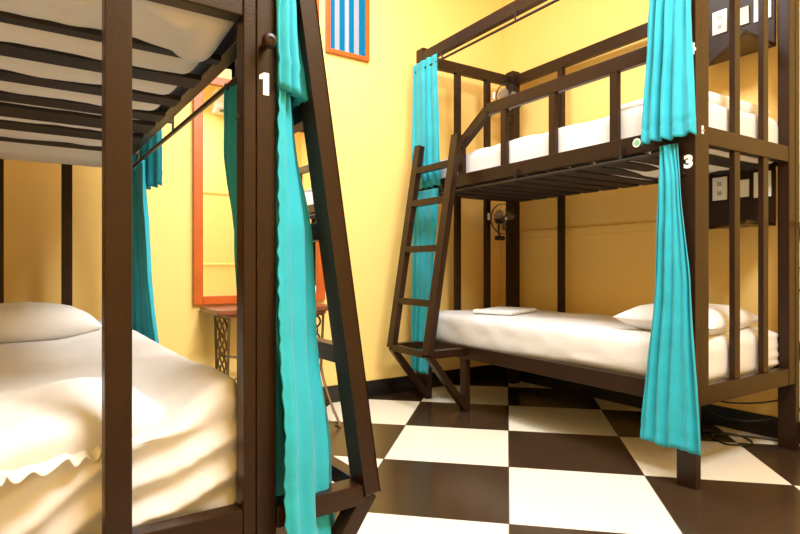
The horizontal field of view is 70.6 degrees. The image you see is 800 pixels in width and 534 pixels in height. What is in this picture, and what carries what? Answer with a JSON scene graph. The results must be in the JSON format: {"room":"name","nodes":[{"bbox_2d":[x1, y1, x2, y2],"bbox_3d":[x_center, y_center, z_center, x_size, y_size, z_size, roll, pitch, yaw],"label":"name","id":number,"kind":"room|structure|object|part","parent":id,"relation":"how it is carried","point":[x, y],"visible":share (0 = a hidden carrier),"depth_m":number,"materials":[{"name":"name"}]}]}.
{"room":"dormitory","nodes":[
{"label":"dormitory","id":0,"kind":"room"},
{"bbox_2d":[4,0,501,386],"bbox_3d":[-0.841,-0.806,3.751,4.290,3.500,0.100,0,0,-34],"label":"wall","id":1,"kind":"structure","parent":0,"point":[371,102],"depth_m":4.05,"materials":[{"name":"paint"}]},
{"bbox_2d":[193,77,324,304],"bbox_3d":[-0.881,-0.469,3.641,0.874,1.395,0.034,0,0,-34],"label":"wall mirror","id":2,"kind":"object","parent":1,"relation":"attached to","point":[214,277],"visible":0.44,"depth_m":3.46,"materials":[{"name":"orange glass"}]},
{"bbox_2d":[317,0,319,22],"bbox_3d":[-0.698,-1.843,3.772,0.347,0.720,0.024,0,0,-34],"label":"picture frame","id":3,"kind":"object","parent":1,"relation":"attached to","point":[318,1],"visible":0.02,"depth_m":3.86,"materials":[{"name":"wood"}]},
{"bbox_2d":[325,0,369,61],"bbox_3d":[-0.369,-1.843,3.998,0.347,0.720,0.024,0,0,-34],"label":"picture frame","id":4,"kind":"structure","parent":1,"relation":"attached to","point":[347,22],"depth_m":4.00,"materials":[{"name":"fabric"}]},
{"bbox_2d":[323,365,500,403],"bbox_3d":[-0.815,0.885,3.699,4.075,0.118,0.015,0,0,-34],"label":"baseboard","id":5,"kind":"structure","parent":1,"relation":"attached to","point":[378,387],"depth_m":4.28,"materials":[{"name":"brown wood"}]},
{"bbox_2d":[276,377,799,533],"bbox_3d":[0.357,0.994,2.002,4.290,0.100,4.340,0,0,-34],"label":"floor","id":6,"kind":"structure","parent":0,"point":[525,458],"depth_m":2.58,"materials":[{"name":"tile"}]},
{"bbox_2d":[0,0,380,533],"bbox_3d":[-1.132,-0.321,1.878,1.236,2.530,2.141,0,0,-34],"label":"bunk bed","id":7,"kind":"object","parent":6,"relation":"on","point":[248,49],"visible":0.73,"depth_m":1.23,"materials":[{"name":"wood"}]},
{"bbox_2d":[0,0,234,166],"bbox_3d":[-1.258,-0.623,1.824,0.877,0.268,1.986,0,0,-34],"label":"mattress","id":8,"kind":"object","parent":7,"relation":"on","point":[194,37],"visible":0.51,"depth_m":1.33,"materials":[{"name":"white fabric"}]},
{"bbox_2d":[0,319,236,533],"bbox_3d":[-1.256,0.393,1.824,0.866,0.298,1.990,0,0,-34],"label":"mattress","id":9,"kind":"object","parent":7,"relation":"on","point":[185,463],"visible":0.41,"depth_m":1.21,"materials":[{"name":"white fabric"}]},
{"bbox_2d":[0,302,101,343],"bbox_3d":[-1.676,0.230,2.404,0.660,0.152,0.480,0,0,-37],"label":"pillow","id":10,"kind":"object","parent":9,"relation":"on","point":[19,321],"visible":0.95,"depth_m":2.31,"materials":[{"name":"fabric"}]},
{"bbox_2d":[0,377,163,486],"bbox_3d":[-0.689,0.312,1.151,0.249,0.132,0.370,0,0,34],"label":"folded blanket","id":11,"kind":"object","parent":9,"relation":"on","point":[43,427],"visible":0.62,"depth_m":1.07,"materials":[{"name":"fabric"}]},
{"bbox_2d":[132,160,158,343],"bbox_3d":[-1.285,0.094,2.792,0.402,1.200,0.092,0,0,43],"label":"curtain","id":12,"kind":"object","parent":7,"relation":"hanging from","point":[143,308],"visible":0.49,"depth_m":2.76,"materials":[{"name":"fabric"}]},
{"bbox_2d":[132,129,162,189],"bbox_3d":[-1.265,-0.919,2.805,0.039,1.075,0.405,0,0,-43],"label":"curtain","id":13,"kind":"object","parent":7,"relation":"hanging from","point":[153,162],"visible":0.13,"depth_m":2.72,"materials":[{"name":"fabric"}]},
{"bbox_3d":[-0.877,-0.571,2.084,0.040,0.080,1.920,0,0,-34],"label":"deck rail","id":14,"kind":"part","parent":7,"relation":"part of","materials":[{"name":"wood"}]},
{"bbox_3d":[-0.845,-0.501,2.106,0.016,0.016,1.910,0,0,-34],"label":"curtain rod","id":15,"kind":"part","parent":7,"relation":"part of","materials":[{"name":"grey metal"}]},
{"bbox_3d":[-0.683,0.556,0.983,0.820,0.085,0.045,0,0,-34],"label":"rail","id":16,"kind":"part","parent":7,"relation":"part of","materials":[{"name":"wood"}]},
{"bbox_3d":[-0.683,-0.571,0.983,0.820,0.080,0.045,0,0,-34],"label":"deck rail","id":17,"kind":"part","parent":7,"relation":"part of","materials":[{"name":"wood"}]},
{"bbox_3d":[-0.312,-0.321,1.256,0.045,2.530,0.085,0,0,-34],"label":"corner post","id":18,"kind":"part","parent":7,"relation":"part of","materials":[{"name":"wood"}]},
{"bbox_3d":[-0.281,-0.473,1.195,0.031,0.031,0.051,0,0,-34],"label":"knob","id":19,"kind":"part","parent":7,"relation":"part of","materials":[{"name":"metal"}]},
{"bbox_2d":[224,46,334,533],"bbox_3d":[-0.294,0.089,1.437,0.199,1.200,0.477,0,0,-34],"label":"curtain","id":20,"kind":"object","parent":7,"relation":"hanging from","point":[303,440],"visible":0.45,"depth_m":1.28,"materials":[{"name":"fabric"}]},
{"bbox_2d":[276,0,307,108],"bbox_3d":[-0.320,-0.923,1.392,0.110,1.087,0.369,0,0,-34],"label":"curtain","id":21,"kind":"object","parent":7,"relation":"hanging from","point":[291,75],"visible":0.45,"depth_m":1.23,"materials":[{"name":"fabric"}]},
{"bbox_2d":[200,303,340,424],"bbox_3d":[-0.803,0.589,3.474,0.740,0.701,0.726,0,0,-34],"label":"table","id":22,"kind":"object","parent":6,"relation":"on","point":[225,313],"visible":0.38,"depth_m":3.34,"materials":[{"name":"brown wood"}]},
{"bbox_3d":[-1.042,0.611,3.310,0.018,0.657,0.726,0,0,-34],"label":"leg frame","id":23,"kind":"part","parent":22,"relation":"part of","materials":[{"name":"metal"}]},
{"bbox_3d":[-0.555,0.611,3.643,0.018,0.657,0.726,0,0,-34],"label":"leg frame","id":24,"kind":"part","parent":22,"relation":"part of","materials":[{"name":"metal"}]},
{"bbox_2d":[387,0,798,488],"bbox_3d":[0.963,-0.321,3.450,1.269,2.530,2.092,0,0,-33],"label":"bunk bed","id":25,"kind":"object","parent":6,"relation":"on","point":[743,195],"visible":0.83,"depth_m":2.94,"materials":[{"name":"wood"}]},
{"bbox_3d":[0.176,-0.321,4.137,0.085,2.530,0.085,0,0,-33],"label":"corner post","id":26,"kind":"part","parent":25,"relation":"part of","materials":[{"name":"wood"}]},
{"bbox_2d":[411,188,438,373],"bbox_3d":[0.168,0.109,4.009,0.034,1.302,0.332,0,0,-33],"label":"curtain","id":27,"kind":"object","parent":25,"relation":"hanging from","point":[425,223],"visible":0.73,"depth_m":4.02,"materials":[{"name":"fabric"}]},
{"bbox_2d":[412,54,440,188],"bbox_3d":[0.186,-1.014,4.004,0.038,0.914,0.342,0,0,-31],"label":"curtain","id":28,"kind":"object","parent":25,"relation":"hanging from","point":[425,108],"visible":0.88,"depth_m":3.98,"materials":[{"name":"fabric"}]},
{"bbox_3d":[0.197,0.771,4.070,0.043,0.346,0.056,0,0,-33],"label":"ladder leg","id":29,"kind":"part","parent":25,"relation":"part of","materials":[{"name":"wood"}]},
{"bbox_3d":[0.427,0.771,3.712,0.043,0.346,0.056,0,0,-33],"label":"ladder leg","id":30,"kind":"part","parent":25,"relation":"part of","materials":[{"name":"wood"}]},
{"bbox_3d":[0.534,-1.516,4.390,0.791,0.080,0.043,0,0,-33],"label":"canopy rail","id":31,"kind":"part","parent":25,"relation":"part of","materials":[{"name":"wood"}]},
{"bbox_3d":[0.534,-0.571,4.390,0.791,0.080,0.043,0,0,-33],"label":"deck rail","id":32,"kind":"part","parent":25,"relation":"part of","materials":[{"name":"wood"}]},
{"bbox_3d":[0.702,-1.516,3.283,0.040,0.080,1.920,0,0,-33],"label":"canopy rail","id":33,"kind":"part","parent":25,"relation":"part of","materials":[{"name":"wood"}]},
{"bbox_3d":[0.669,-1.418,3.261,0.016,0.016,2.050,0,0,-33],"label":"curtain rod","id":34,"kind":"part","parent":25,"relation":"part of","materials":[{"name":"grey metal"}]},
{"bbox_2d":[487,203,515,239],"bbox_3d":[0.804,-0.357,4.472,0.250,0.287,0.132,0,0,-26],"label":"fan","id":35,"kind":"object","parent":25,"relation":"attached to","point":[499,218],"visible":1,"depth_m":4.44,"materials":[{"name":"black metal"}]},
{"bbox_3d":[0.796,-0.378,4.494,0.075,0.075,0.065,0,0,-26],"label":"motor","id":36,"kind":"part","parent":35,"relation":"part of","materials":[{"name":"black plastic"}]},
{"bbox_3d":[0.773,-0.411,4.425,0.080,0.073,0.032,0,0,-26],"label":"blade","id":37,"kind":"part","parent":35,"relation":"part of","materials":[{"name":"beige plastic"}]},
{"bbox_3d":[0.818,-0.323,4.447,0.019,0.078,0.077,0,0,29],"label":"blade","id":38,"kind":"part","parent":35,"relation":"part of","materials":[{"name":"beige plastic"}]},
{"bbox_3d":[0.865,-0.409,4.471,0.081,0.073,0.032,0,0,-26],"label":"blade","id":39,"kind":"part","parent":35,"relation":"part of","materials":[{"name":"beige plastic"}]},
{"bbox_2d":[493,83,520,121],"bbox_3d":[0.850,-1.310,4.490,0.250,0.287,0.132,0,0,-24],"label":"fan","id":40,"kind":"object","parent":25,"relation":"attached to","point":[504,92],"visible":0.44,"depth_m":4.44,"materials":[{"name":"metal"}]},
{"bbox_3d":[0.817,-1.364,4.444,0.080,0.073,0.032,0,0,-24],"label":"blade","id":41,"kind":"part","parent":40,"relation":"part of","materials":[{"name":"beige plastic"}]},
{"bbox_3d":[0.920,-0.321,4.616,0.078,2.530,0.085,0,0,-33],"label":"corner post","id":42,"kind":"part","parent":25,"relation":"part of","materials":[{"name":"wood"}]},
{"bbox_3d":[0.702,0.556,3.283,0.040,0.085,1.920,0,0,-33],"label":"rail","id":43,"kind":"part","parent":25,"relation":"part of","materials":[{"name":"wood"}]},
{"bbox_3d":[0.702,-0.571,3.283,0.040,0.080,1.920,0,0,-33],"label":"deck rail","id":44,"kind":"part","parent":25,"relation":"part of","materials":[{"name":"wood"}]},
{"bbox_3d":[0.669,-0.501,3.261,0.016,0.016,1.910,0,0,-33],"label":"curtain rod","id":45,"kind":"part","parent":25,"relation":"part of","materials":[{"name":"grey metal"}]},
{"bbox_3d":[0.885,-0.978,2.999,0.036,0.073,1.245,0,0,-33],"label":"guard rail","id":46,"kind":"part","parent":25,"relation":"part of","materials":[{"name":"wood"}]},
{"bbox_2d":[436,309,778,381],"bbox_3d":[1.087,0.433,3.534,0.874,0.240,1.995,0,0,-33],"label":"mattress","id":47,"kind":"object","parent":25,"relation":"on","point":[604,342],"visible":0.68,"depth_m":3.05,"materials":[{"name":"white fabric"}]},
{"bbox_2d":[473,306,535,314],"bbox_3d":[0.733,0.302,3.937,0.306,0.031,0.408,0,0,38],"label":"towel","id":48,"kind":"object","parent":47,"relation":"on","point":[501,310],"visible":1,"depth_m":3.84,"materials":[{"name":"fabric"}]},
{"bbox_2d":[613,303,757,335],"bbox_3d":[1.510,0.258,2.949,0.740,0.149,0.469,0,0,-42],"label":"pillow","id":49,"kind":"object","parent":47,"relation":"on","point":[640,317],"visible":0.41,"depth_m":2.81,"materials":[{"name":"fabric"}]},
{"bbox_2d":[440,103,778,179],"bbox_3d":[1.086,-0.640,3.534,0.871,0.285,1.984,0,0,-33],"label":"mattress","id":50,"kind":"object","parent":25,"relation":"on","point":[575,136],"visible":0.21,"depth_m":2.94,"materials":[{"name":"white fabric"}]},
{"bbox_2d":[621,91,770,113],"bbox_3d":[1.515,-0.815,2.941,0.680,0.122,0.439,0,0,-30],"label":"pillow","id":51,"kind":"object","parent":50,"relation":"on","point":[714,98],"visible":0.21,"depth_m":2.82,"materials":[{"name":"fabric"}]},
{"bbox_3d":[1.476,-1.516,3.782,0.044,0.080,1.920,0,0,-33],"label":"canopy rail","id":52,"kind":"part","parent":25,"relation":"part of","materials":[{"name":"wood"}]},
{"bbox_3d":[1.476,-0.571,3.782,0.044,0.080,1.920,0,0,-33],"label":"deck rail","id":53,"kind":"part","parent":25,"relation":"part of","materials":[{"name":"wood"}]},
{"bbox_2d":[641,0,696,145],"bbox_3d":[1.148,-1.000,2.442,0.055,0.912,0.254,0,0,-33],"label":"curtain","id":54,"kind":"object","parent":25,"relation":"hanging from","point":[669,111],"visible":1,"depth_m":2.43,"materials":[{"name":"fabric"}]},
{"bbox_2d":[640,143,700,455],"bbox_3d":[1.166,0.125,2.436,0.062,1.313,0.289,0,0,-30],"label":"curtain","id":55,"kind":"object","parent":25,"relation":"hanging from","point":[670,407],"visible":1,"depth_m":2.44,"materials":[{"name":"fabric"}]},
{"bbox_3d":[1.246,-0.321,2.441,0.045,2.530,0.085,0,0,-33],"label":"corner post","id":56,"kind":"part","parent":25,"relation":"part of","materials":[{"name":"wood"}]},
{"bbox_2d":[712,8,726,35],"bbox_3d":[1.805,-1.381,3.190,0.009,0.130,0.080,0,0,-33],"label":"power socket","id":57,"kind":"object","parent":25,"relation":"attached to","point":[719,15],"depth_m":3.19,"materials":[{"name":"white plastic"}]},
{"bbox_2d":[712,176,726,200],"bbox_3d":[1.805,-0.441,3.190,0.009,0.130,0.080,0,0,-33],"label":"power socket","id":58,"kind":"object","parent":25,"relation":"attached to","point":[719,183],"depth_m":3.19,"materials":[{"name":"white plastic"}]},
{"bbox_3d":[1.830,-1.316,3.177,0.016,0.320,0.510,0,0,-33],"label":"socket panel","id":59,"kind":"part","parent":25,"relation":"part of","materials":[{"name":"wood"}]},
{"bbox_2d":[710,30,774,64],"bbox_3d":[1.744,-1.165,3.019,0.299,0.018,0.338,0,0,-33],"label":"corner shelf","id":60,"kind":"object","parent":25,"relation":"attached to","point":[748,40],"depth_m":2.98,"materials":[{"name":"wood"}]},
{"bbox_3d":[1.830,-0.374,3.177,0.016,0.315,0.510,0,0,-33],"label":"socket panel","id":61,"kind":"part","parent":25,"relation":"part of","materials":[{"name":"wood"}]},
{"bbox_2d":[710,220,774,228],"bbox_3d":[1.744,-0.225,3.019,0.299,0.018,0.338,0,0,-33],"label":"corner shelf","id":62,"kind":"object","parent":25,"relation":"attached to","point":[743,223],"depth_m":3.02,"materials":[{"name":"wood"}]},
{"bbox_2d":[740,5,748,25],"bbox_3d":[1.875,-1.369,3.081,0.010,0.095,0.050,0,0,-33],"label":"power socket","id":63,"kind":"object","parent":25,"relation":"attached to","point":[744,9],"depth_m":3.07,"materials":[{"name":"white plastic"}]},
{"bbox_2d":[740,179,748,196],"bbox_3d":[1.875,-0.429,3.081,0.010,0.095,0.050,0,0,-33],"label":"power socket","id":64,"kind":"object","parent":25,"relation":"attached to","point":[744,183],"depth_m":3.07,"materials":[{"name":"white plastic"}]},
{"bbox_3d":[1.641,0.556,2.676,0.744,0.085,0.045,0,0,-33],"label":"rail","id":65,"kind":"part","parent":25,"relation":"part of","materials":[{"name":"wood"}]},
{"bbox_3d":[1.641,-0.571,2.676,0.744,0.080,0.045,0,0,-33],"label":"deck rail","id":66,"kind":"part","parent":25,"relation":"part of","materials":[{"name":"wood"}]},
{"bbox_2d":[754,0,770,22],"bbox_3d":[1.925,-1.379,3.003,0.009,0.135,0.085,0,0,-33],"label":"power socket","id":67,"kind":"object","parent":25,"relation":"attached to","point":[755,1],"depth_m":3.02,"materials":[{"name":"grey plastic"}]},
{"bbox_2d":[754,171,770,197],"bbox_3d":[1.925,-0.439,3.003,0.009,0.135,0.085,0,0,-33],"label":"power socket","id":68,"kind":"object","parent":25,"relation":"attached to","point":[755,172],"depth_m":3.02,"materials":[{"name":"white plastic"}]},
{"bbox_3d":[2.020,-0.321,2.939,0.045,2.530,0.085,0,0,-33],"label":"corner post","id":69,"kind":"part","parent":25,"relation":"part of","materials":[{"name":"wood"}]},
{"bbox_2d":[701,430,777,445],"bbox_3d":[1.862,0.938,3.066,0.512,0.010,0.238,0,0,20],"label":"power cable","id":70,"kind":"object","parent":6,"relation":"on","point":[714,432],"visible":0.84,"depth_m":3.11,"materials":[{"name":"black plastic"}]},
{"bbox_2d":[502,0,799,421],"bbox_3d":[2.085,-0.806,3.185,0.100,3.500,4.140,0,0,-34],"label":"wall","id":71,"kind":"structure","parent":0,"point":[611,274],"depth_m":4.04,"materials":[{"name":"paint"}]},
{"bbox_2d":[500,212,799,238],"bbox_3d":[1.602,-0.264,3.776,0.030,0.055,2.620,0,0,-34],"label":"trim","id":72,"kind":"structure","parent":71,"relation":"attached to","point":[638,227],"depth_m":4.04,"materials":[{"name":"paint"}]},
{"bbox_2d":[501,367,799,443],"bbox_3d":[2.038,0.885,3.153,0.015,0.118,4.140,0,0,-34],"label":"baseboard","id":73,"kind":"structure","parent":71,"relation":"attached to","point":[769,428],"depth_m":3.43,"materials":[{"name":"brown wood"}]},
{"bbox_2d":[701,409,777,421],"bbox_3d":[1.737,0.724,3.370,0.210,0.249,1.005,0,0,-34],"label":"power cable","id":74,"kind":"object","parent":71,"relation":"attached to","point":[701,409],"visible":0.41,"depth_m":3.10,"materials":[{"name":"black plastic"}]},
{"bbox_2d":[721,399,777,403],"bbox_3d":[1.861,0.684,3.226,0.169,0.150,0.586,0,0,-34],"label":"power cable","id":75,"kind":"object","parent":71,"relation":"attached to","point":[777,399],"visible":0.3,"depth_m":3.10,"materials":[{"name":"black plastic"}]},
{"bbox_2d":[799,229,799,410],"bbox_3d":[2.119,0.154,3.000,0.038,1.322,0.084,0,0,-34],"label":"power cable","id":76,"kind":"object","parent":71,"relation":"attached to","point":[799,229],"visible":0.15,"depth_m":3.01,"materials":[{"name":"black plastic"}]}
]}

